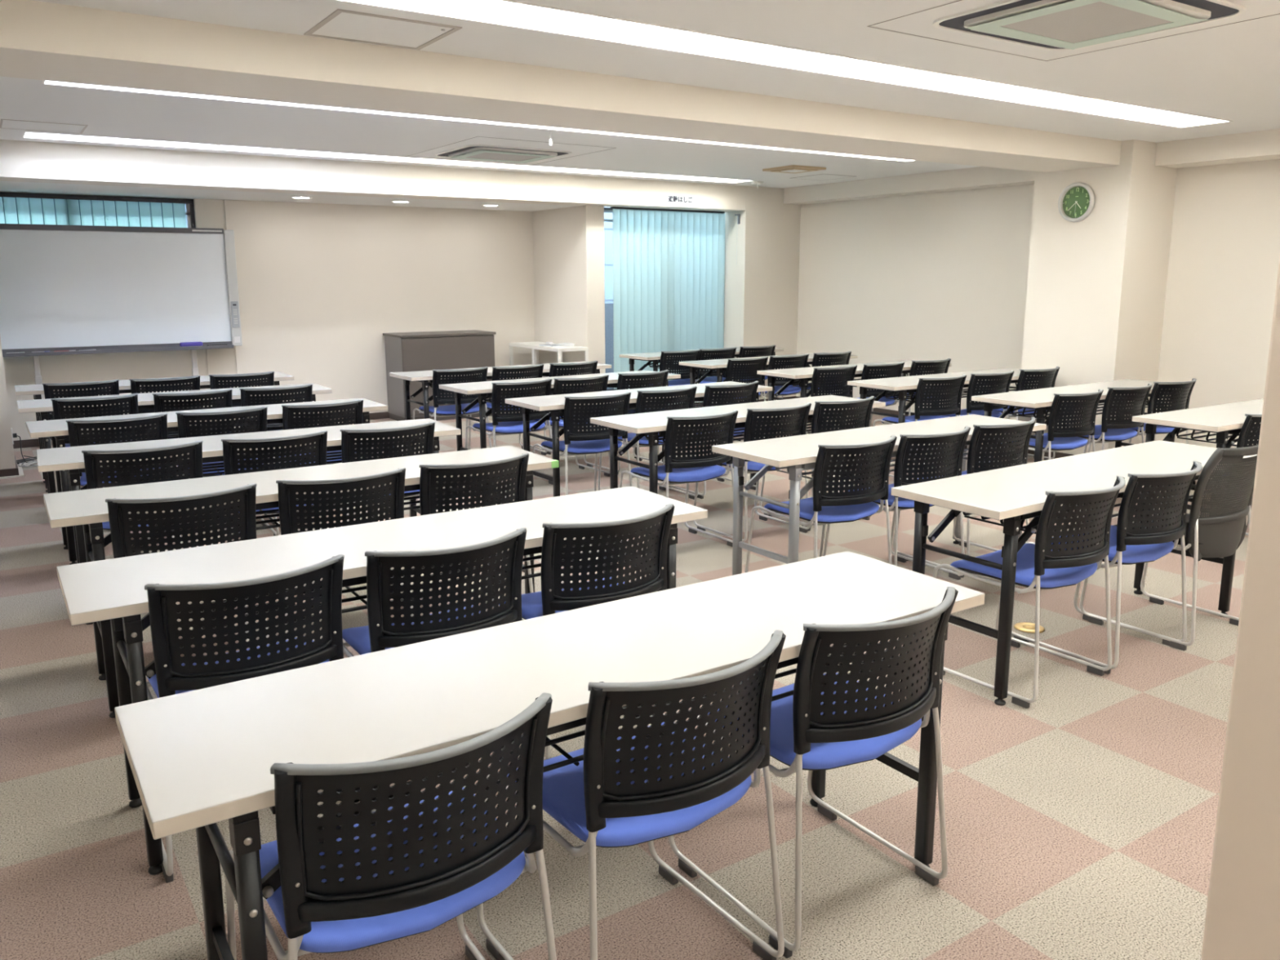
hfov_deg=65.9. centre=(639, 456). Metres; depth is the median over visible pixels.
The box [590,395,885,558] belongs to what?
folding table
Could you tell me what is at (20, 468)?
trim
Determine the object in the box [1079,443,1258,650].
mesh chair
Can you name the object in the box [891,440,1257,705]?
folding table
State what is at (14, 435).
plug
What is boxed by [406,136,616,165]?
trim
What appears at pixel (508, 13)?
ceiling light
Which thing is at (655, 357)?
folding table
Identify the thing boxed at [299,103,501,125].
ceiling light
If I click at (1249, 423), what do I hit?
chair
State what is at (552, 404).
folding table
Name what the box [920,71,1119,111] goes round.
ceiling light
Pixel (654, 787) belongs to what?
chair
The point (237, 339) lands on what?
socket
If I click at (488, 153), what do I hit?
grille
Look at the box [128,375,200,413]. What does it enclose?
chair
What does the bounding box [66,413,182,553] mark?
chair
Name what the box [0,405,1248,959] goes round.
floor
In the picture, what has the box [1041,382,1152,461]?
chair
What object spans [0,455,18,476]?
baseboard
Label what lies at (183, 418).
chair
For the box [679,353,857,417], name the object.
folding table
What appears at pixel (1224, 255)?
wall
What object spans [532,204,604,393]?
wall
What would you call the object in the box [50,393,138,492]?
chair
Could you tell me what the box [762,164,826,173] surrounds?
ceiling vent
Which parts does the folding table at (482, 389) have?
leg, cross rail, cross rail, leg, rail, leg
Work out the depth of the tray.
8.56 m
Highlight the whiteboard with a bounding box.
[0,223,242,399]
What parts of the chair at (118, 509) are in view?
rail, backrest frame, backrest, frame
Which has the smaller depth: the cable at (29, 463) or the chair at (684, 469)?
the chair at (684, 469)
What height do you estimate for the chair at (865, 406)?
0.751 m
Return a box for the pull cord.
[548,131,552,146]
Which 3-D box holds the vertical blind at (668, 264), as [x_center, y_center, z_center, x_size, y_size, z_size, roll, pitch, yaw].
[0.331,-1.587,10.689,1.491,2.113,0.040,-7,12,-33]
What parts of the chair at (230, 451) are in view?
rail, backrest frame, backrest, seat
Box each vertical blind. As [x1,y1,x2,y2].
[0,194,191,227]
[610,206,724,404]
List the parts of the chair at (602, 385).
seat, rail, backrest frame, backrest, frame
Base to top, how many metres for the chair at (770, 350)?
0.751 m
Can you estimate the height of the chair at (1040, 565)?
0.751 m
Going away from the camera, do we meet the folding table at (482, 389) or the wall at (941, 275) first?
the folding table at (482, 389)
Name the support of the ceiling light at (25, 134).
attached to the ceiling at (1231, 72)
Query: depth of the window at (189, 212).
8.73 m
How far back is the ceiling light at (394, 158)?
8.50 m
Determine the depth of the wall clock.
7.46 m
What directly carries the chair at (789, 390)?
on the floor
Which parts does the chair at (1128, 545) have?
frame, seat, frame, backrest frame, backrest, rail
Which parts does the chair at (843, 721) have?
frame, seat, backrest frame, backrest, frame, rail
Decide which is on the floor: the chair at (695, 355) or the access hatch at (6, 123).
the chair at (695, 355)
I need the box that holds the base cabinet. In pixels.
[382,329,496,421]
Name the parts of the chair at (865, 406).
frame, backrest frame, backrest, rail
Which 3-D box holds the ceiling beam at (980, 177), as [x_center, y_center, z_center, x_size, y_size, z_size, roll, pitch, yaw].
[2.799,-2.658,9.615,0.510,0.185,3.620,-7,12,-33]
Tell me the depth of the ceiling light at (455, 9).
3.63 m
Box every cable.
[16,455,36,464]
[17,457,37,466]
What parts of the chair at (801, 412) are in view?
frame, seat, backrest frame, backrest, rail, frame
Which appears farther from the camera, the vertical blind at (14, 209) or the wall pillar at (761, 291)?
the wall pillar at (761, 291)
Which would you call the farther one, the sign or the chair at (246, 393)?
the sign
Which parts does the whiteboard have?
leg, frame, leg, name plate, panel, control panel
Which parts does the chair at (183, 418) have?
seat, rail, backrest, backrest frame, frame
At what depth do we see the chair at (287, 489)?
3.49 m
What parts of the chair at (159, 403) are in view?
rail, backrest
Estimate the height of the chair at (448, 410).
0.751 m
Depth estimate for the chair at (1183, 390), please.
6.58 m
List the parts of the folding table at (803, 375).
leg, cross rail, leg, rail, cross rail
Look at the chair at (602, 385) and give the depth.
6.92 m
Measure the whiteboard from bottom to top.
1.850 m
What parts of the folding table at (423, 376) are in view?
leg, cross rail, leg, rail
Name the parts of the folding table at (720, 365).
leg, leg, rail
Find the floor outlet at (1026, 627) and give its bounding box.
[1013,622,1044,633]
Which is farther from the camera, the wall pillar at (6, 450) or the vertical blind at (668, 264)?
the vertical blind at (668, 264)
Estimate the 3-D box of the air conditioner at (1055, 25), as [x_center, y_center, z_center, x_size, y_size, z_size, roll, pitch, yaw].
[1.670,-1.635,3.702,0.880,0.029,0.800,-7,12,-33]
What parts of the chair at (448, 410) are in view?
frame, seat, rail, backrest, backrest frame, frame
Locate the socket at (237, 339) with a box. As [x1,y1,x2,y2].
[234,336,239,342]
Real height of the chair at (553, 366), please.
0.751 m
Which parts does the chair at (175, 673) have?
frame, seat, rail, backrest frame, backrest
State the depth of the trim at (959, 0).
3.97 m
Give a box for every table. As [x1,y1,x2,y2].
[14,371,294,492]
[16,382,332,493]
[25,398,387,564]
[36,418,460,624]
[43,445,559,718]
[56,485,707,875]
[114,551,984,959]
[389,361,611,431]
[439,370,680,484]
[505,381,772,497]
[509,341,588,378]
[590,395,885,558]
[618,346,783,386]
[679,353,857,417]
[711,414,1046,575]
[756,360,951,437]
[847,368,1044,458]
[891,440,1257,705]
[971,378,1176,466]
[1132,398,1263,515]
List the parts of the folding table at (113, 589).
cross rail, leg, leg, rail, leg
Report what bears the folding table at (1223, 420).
on the floor
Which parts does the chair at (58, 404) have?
frame, rail, backrest, backrest frame, seat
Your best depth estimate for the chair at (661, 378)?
7.24 m
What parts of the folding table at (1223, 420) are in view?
leg, cross rail, leg, rail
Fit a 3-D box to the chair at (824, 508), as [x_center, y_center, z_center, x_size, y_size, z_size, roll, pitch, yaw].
[0.838,0.273,4.448,0.486,0.751,0.560,-7,12,-32]
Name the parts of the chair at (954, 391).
frame, seat, backrest frame, backrest, rail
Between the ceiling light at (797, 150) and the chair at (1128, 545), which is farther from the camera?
the ceiling light at (797, 150)
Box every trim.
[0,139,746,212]
[0,464,24,479]
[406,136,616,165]
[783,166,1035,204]
[866,0,1279,61]
[1155,128,1279,168]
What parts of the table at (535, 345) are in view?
post, post, post, shelf, post, cable coil, post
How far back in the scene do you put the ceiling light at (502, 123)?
6.62 m
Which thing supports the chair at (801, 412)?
on the floor
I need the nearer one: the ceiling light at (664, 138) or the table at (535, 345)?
the ceiling light at (664, 138)
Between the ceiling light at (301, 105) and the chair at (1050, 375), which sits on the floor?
the chair at (1050, 375)
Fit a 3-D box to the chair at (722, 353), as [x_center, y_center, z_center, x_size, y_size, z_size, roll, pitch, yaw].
[0.661,-0.716,9.870,0.486,0.751,0.560,-7,12,-33]
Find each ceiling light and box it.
[22,131,225,150]
[40,80,299,106]
[216,144,392,159]
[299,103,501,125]
[333,0,504,20]
[378,155,531,168]
[466,0,777,59]
[501,122,663,139]
[515,164,652,176]
[633,173,753,182]
[663,137,796,151]
[729,39,973,88]
[796,149,915,161]
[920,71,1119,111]
[1066,94,1232,128]
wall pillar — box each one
[0,337,15,469]
[723,186,800,399]
[1017,139,1177,454]
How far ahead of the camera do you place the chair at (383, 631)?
2.61 m
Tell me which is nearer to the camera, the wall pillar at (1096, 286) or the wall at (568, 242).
the wall pillar at (1096, 286)
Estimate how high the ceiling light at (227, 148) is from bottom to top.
0.161 m
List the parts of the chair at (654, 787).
frame, seat, backrest frame, rail, backrest, frame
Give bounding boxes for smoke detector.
[751,181,763,188]
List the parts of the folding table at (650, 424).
leg, cross rail, leg, rail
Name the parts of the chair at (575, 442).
frame, seat, backrest frame, rail, backrest, frame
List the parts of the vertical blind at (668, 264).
head rail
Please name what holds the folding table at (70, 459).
on the floor
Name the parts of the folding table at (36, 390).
leg, leg, rail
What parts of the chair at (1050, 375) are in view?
frame, seat, frame, backrest frame, backrest, rail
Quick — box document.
[538,344,559,346]
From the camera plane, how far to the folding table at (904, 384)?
7.10 m
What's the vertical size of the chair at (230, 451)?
0.751 m
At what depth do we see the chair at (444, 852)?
1.53 m
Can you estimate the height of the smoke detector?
0.070 m
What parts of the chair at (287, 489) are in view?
frame, rail, backrest frame, backrest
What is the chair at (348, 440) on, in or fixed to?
on the floor
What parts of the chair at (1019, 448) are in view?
frame, seat, frame, backrest frame, backrest, rail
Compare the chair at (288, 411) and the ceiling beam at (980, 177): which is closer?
the chair at (288, 411)
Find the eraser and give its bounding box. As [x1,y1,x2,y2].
[179,342,203,346]
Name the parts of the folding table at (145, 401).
leg, leg, rail, leg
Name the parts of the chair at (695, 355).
seat, backrest frame, rail, backrest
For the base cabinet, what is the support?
on the floor
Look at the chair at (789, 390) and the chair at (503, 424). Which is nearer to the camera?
the chair at (503, 424)
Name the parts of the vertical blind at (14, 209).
head rail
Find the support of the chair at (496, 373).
on the floor
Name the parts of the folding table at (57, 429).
leg, leg, rail, leg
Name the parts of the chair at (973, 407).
frame, seat, backrest frame, backrest, rail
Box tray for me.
[1,341,234,356]
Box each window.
[0,191,195,227]
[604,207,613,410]
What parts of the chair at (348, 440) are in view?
rail, backrest frame, backrest, seat, frame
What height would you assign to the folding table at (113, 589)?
0.700 m
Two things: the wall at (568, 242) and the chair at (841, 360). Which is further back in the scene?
the wall at (568, 242)
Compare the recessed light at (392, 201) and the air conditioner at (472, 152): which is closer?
the air conditioner at (472, 152)
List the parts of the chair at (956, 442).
frame, seat, frame, backrest frame, backrest, rail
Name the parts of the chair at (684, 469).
frame, seat, backrest frame, rail, backrest, frame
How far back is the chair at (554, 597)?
2.90 m
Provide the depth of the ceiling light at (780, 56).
4.69 m
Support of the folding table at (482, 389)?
on the floor
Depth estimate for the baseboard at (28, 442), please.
8.55 m
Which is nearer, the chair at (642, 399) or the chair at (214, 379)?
the chair at (642, 399)
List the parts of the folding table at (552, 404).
leg, cross rail, cross rail, leg, rail, leg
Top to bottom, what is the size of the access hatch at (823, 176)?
0.003 m
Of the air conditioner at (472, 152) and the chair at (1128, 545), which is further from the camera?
the air conditioner at (472, 152)
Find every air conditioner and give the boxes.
[434,144,571,163]
[933,0,1245,51]
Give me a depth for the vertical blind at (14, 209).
8.52 m
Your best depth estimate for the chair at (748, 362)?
8.48 m
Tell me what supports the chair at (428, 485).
on the floor
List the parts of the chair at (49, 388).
rail, backrest, backrest frame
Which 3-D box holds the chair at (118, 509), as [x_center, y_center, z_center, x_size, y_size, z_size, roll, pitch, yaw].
[-1.598,0.457,3.470,0.486,0.751,0.560,-6,12,-31]
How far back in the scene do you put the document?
10.24 m
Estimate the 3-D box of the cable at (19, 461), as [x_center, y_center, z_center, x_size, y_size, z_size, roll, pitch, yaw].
[-4.716,0.018,7.932,0.551,0.022,0.359,-4,11,-21]
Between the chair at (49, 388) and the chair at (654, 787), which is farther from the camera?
the chair at (49, 388)
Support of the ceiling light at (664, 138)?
attached to the ceiling at (1231, 72)
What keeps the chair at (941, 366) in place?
on the floor
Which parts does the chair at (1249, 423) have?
backrest frame, backrest, rail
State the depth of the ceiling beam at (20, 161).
8.24 m
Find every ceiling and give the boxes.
[0,0,1279,188]
[0,181,577,211]
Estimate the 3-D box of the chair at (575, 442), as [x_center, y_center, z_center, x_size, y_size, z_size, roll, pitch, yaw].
[-0.347,-0.030,6.123,0.486,0.751,0.560,-7,12,-32]
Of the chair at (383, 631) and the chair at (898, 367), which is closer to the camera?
the chair at (383, 631)
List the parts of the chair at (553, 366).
frame, rail, backrest frame, backrest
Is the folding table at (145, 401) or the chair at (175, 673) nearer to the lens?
the chair at (175, 673)
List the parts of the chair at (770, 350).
backrest frame, backrest, rail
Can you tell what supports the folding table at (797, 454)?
on the floor
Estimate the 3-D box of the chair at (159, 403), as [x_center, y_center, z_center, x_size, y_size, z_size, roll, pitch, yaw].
[-2.861,-0.061,6.322,0.486,0.751,0.560,-7,12,-32]
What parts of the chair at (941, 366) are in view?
frame, backrest frame, backrest, rail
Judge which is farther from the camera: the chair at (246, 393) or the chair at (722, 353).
the chair at (722, 353)
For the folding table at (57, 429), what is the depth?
5.29 m
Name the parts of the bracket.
plate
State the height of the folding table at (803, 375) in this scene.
0.700 m
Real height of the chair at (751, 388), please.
0.751 m
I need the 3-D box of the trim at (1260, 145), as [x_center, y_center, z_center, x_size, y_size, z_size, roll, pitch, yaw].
[5.677,-1.815,4.963,0.570,0.185,5.960,-7,12,-33]
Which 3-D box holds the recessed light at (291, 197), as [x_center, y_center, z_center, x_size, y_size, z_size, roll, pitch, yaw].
[-3.026,-2.310,8.813,0.170,0.007,0.170,-7,12,-33]
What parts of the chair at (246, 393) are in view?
rail, backrest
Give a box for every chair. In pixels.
[42,379,119,448]
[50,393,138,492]
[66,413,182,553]
[81,440,203,546]
[105,483,268,644]
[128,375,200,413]
[144,554,344,883]
[152,388,232,439]
[170,406,279,542]
[208,371,274,406]
[211,430,328,544]
[225,693,556,959]
[239,383,312,431]
[265,467,413,639]
[268,399,368,524]
[320,421,437,529]
[342,527,526,812]
[413,366,491,448]
[418,453,533,620]
[465,378,553,484]
[468,364,546,455]
[476,630,786,959]
[485,503,678,759]
[529,360,598,454]
[532,391,632,497]
[533,374,609,476]
[583,369,668,474]
[597,386,697,499]
[619,409,737,548]
[647,349,700,406]
[662,381,759,498]
[668,586,958,958]
[671,346,736,406]
[693,402,811,542]
[695,355,768,437]
[722,344,775,399]
[744,435,897,573]
[760,353,808,434]
[760,395,875,530]
[773,364,857,425]
[781,351,851,434]
[822,426,970,579]
[857,361,904,407]
[869,358,951,426]
[873,374,966,479]
[893,417,1036,577]
[919,370,1013,470]
[933,475,1125,708]
[965,366,1059,462]
[1001,388,1103,459]
[1011,460,1202,674]
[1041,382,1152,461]
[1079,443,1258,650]
[1087,377,1196,453]
[1196,413,1262,535]
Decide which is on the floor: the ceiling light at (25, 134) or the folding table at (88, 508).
the folding table at (88, 508)
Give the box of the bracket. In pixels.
[734,213,740,265]
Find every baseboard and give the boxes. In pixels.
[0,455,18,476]
[13,411,389,448]
[723,395,1075,458]
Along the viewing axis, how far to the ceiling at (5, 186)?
8.70 m
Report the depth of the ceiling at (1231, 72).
4.92 m
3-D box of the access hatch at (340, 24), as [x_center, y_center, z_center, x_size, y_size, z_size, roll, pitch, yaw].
[-1.018,-1.676,3.893,0.485,0.008,0.450,-7,12,-33]
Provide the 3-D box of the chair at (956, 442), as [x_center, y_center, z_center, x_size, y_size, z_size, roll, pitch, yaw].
[1.250,0.224,4.713,0.486,0.751,0.560,-7,12,-32]
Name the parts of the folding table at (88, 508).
cross rail, leg, cross rail, leg, rail, leg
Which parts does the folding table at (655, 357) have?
leg, leg, rail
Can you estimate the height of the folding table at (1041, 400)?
0.700 m
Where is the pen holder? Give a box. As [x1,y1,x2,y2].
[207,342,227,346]
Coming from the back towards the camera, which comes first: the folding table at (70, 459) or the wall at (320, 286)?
the wall at (320, 286)
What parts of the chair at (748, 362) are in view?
backrest frame, rail, backrest, frame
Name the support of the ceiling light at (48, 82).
attached to the ceiling at (1231, 72)
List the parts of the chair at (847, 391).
backrest frame, rail, backrest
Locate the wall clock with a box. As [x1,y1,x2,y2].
[1057,182,1095,222]
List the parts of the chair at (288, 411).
seat, rail, backrest frame, backrest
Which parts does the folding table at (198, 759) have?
leg, cross rail, cross rail, leg, rail, leg, cross rail, leg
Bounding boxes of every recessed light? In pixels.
[291,196,311,198]
[391,200,409,202]
[482,204,499,206]
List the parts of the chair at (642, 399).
frame, seat, backrest frame, rail, backrest, frame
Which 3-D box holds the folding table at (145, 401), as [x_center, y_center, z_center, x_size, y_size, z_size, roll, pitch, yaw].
[-2.955,-0.053,6.424,1.800,0.700,0.449,-7,12,-32]
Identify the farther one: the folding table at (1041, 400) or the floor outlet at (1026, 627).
the folding table at (1041, 400)
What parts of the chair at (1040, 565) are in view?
frame, seat, frame, backrest frame, backrest, rail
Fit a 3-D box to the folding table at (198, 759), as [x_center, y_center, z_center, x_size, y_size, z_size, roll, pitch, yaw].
[-0.051,0.728,2.106,1.800,0.700,0.449,-7,12,-33]
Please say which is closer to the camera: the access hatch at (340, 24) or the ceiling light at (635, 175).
the access hatch at (340, 24)
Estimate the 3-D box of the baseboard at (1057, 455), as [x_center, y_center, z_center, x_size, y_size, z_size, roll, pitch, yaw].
[2.519,-0.046,8.084,2.675,0.067,9.350,-7,12,-33]
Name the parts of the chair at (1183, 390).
frame, seat, frame, backrest frame, backrest, rail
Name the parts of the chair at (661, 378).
frame, backrest frame, rail, backrest, frame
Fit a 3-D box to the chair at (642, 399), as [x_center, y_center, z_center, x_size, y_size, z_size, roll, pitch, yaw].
[0.072,-0.086,6.423,0.486,0.751,0.560,-7,12,-33]
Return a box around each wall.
[2,198,534,440]
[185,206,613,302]
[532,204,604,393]
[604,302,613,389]
[795,183,1034,420]
[1154,159,1279,448]
[1200,257,1279,959]
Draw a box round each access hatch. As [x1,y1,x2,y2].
[0,119,88,133]
[303,8,462,49]
[791,173,855,180]
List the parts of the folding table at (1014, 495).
leg, cross rail, cross rail, leg, rail, leg, cross rail, leg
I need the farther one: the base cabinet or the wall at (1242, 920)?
the base cabinet
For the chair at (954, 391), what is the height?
0.751 m
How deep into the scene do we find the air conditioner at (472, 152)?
7.66 m
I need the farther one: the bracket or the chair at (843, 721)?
the bracket
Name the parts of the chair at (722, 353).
seat, backrest frame, rail, backrest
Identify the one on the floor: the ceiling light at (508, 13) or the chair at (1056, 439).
the chair at (1056, 439)
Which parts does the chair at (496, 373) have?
frame, seat, rail, backrest, backrest frame, frame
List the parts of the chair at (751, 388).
frame, seat, backrest frame, rail, backrest, frame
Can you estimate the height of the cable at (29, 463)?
0.022 m
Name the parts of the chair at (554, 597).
frame, seat, rail, backrest frame, backrest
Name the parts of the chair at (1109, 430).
frame, seat, frame, backrest frame, backrest, rail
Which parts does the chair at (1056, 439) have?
frame, seat, backrest frame, backrest, rail, frame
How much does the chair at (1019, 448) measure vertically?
0.751 m
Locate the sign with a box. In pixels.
[666,195,693,207]
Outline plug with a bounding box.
[11,428,26,462]
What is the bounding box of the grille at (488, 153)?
[485,150,548,155]
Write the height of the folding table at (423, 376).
0.700 m
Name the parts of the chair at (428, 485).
rail, backrest frame, backrest, frame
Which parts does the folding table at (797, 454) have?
leg, cross rail, cross rail, leg, rail, leg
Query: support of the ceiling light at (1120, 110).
attached to the ceiling at (1231, 72)
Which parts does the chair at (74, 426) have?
rail, backrest, backrest frame, seat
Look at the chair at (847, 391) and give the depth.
7.65 m
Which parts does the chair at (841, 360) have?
backrest frame, rail, backrest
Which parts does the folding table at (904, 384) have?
leg, cross rail, leg, rail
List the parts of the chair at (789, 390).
seat, backrest frame, rail, backrest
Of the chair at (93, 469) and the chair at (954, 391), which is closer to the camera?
the chair at (93, 469)
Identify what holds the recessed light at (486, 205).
in the ceiling at (5, 186)
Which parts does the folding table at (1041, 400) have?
leg, leg, rail, leg, cross rail, leg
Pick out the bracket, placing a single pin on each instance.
(737, 215)
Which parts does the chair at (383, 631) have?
frame, seat, rail, backrest frame, backrest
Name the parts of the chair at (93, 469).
seat, rail, backrest, backrest frame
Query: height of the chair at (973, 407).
0.751 m
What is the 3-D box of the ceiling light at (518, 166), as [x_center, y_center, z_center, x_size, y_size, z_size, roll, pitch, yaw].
[-0.503,-2.708,9.096,1.266,0.161,0.329,-7,12,-33]
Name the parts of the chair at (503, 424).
frame, seat, rail, backrest frame, backrest, frame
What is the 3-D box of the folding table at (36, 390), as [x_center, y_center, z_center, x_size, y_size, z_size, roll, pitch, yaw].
[-3.506,-0.206,7.270,1.800,0.700,0.449,-7,12,-32]
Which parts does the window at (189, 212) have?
sash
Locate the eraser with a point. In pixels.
(181, 344)
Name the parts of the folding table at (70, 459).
leg, leg, rail, leg, cross rail, leg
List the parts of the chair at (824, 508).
frame, seat, backrest frame, frame, backrest, rail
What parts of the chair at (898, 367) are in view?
seat, backrest, rail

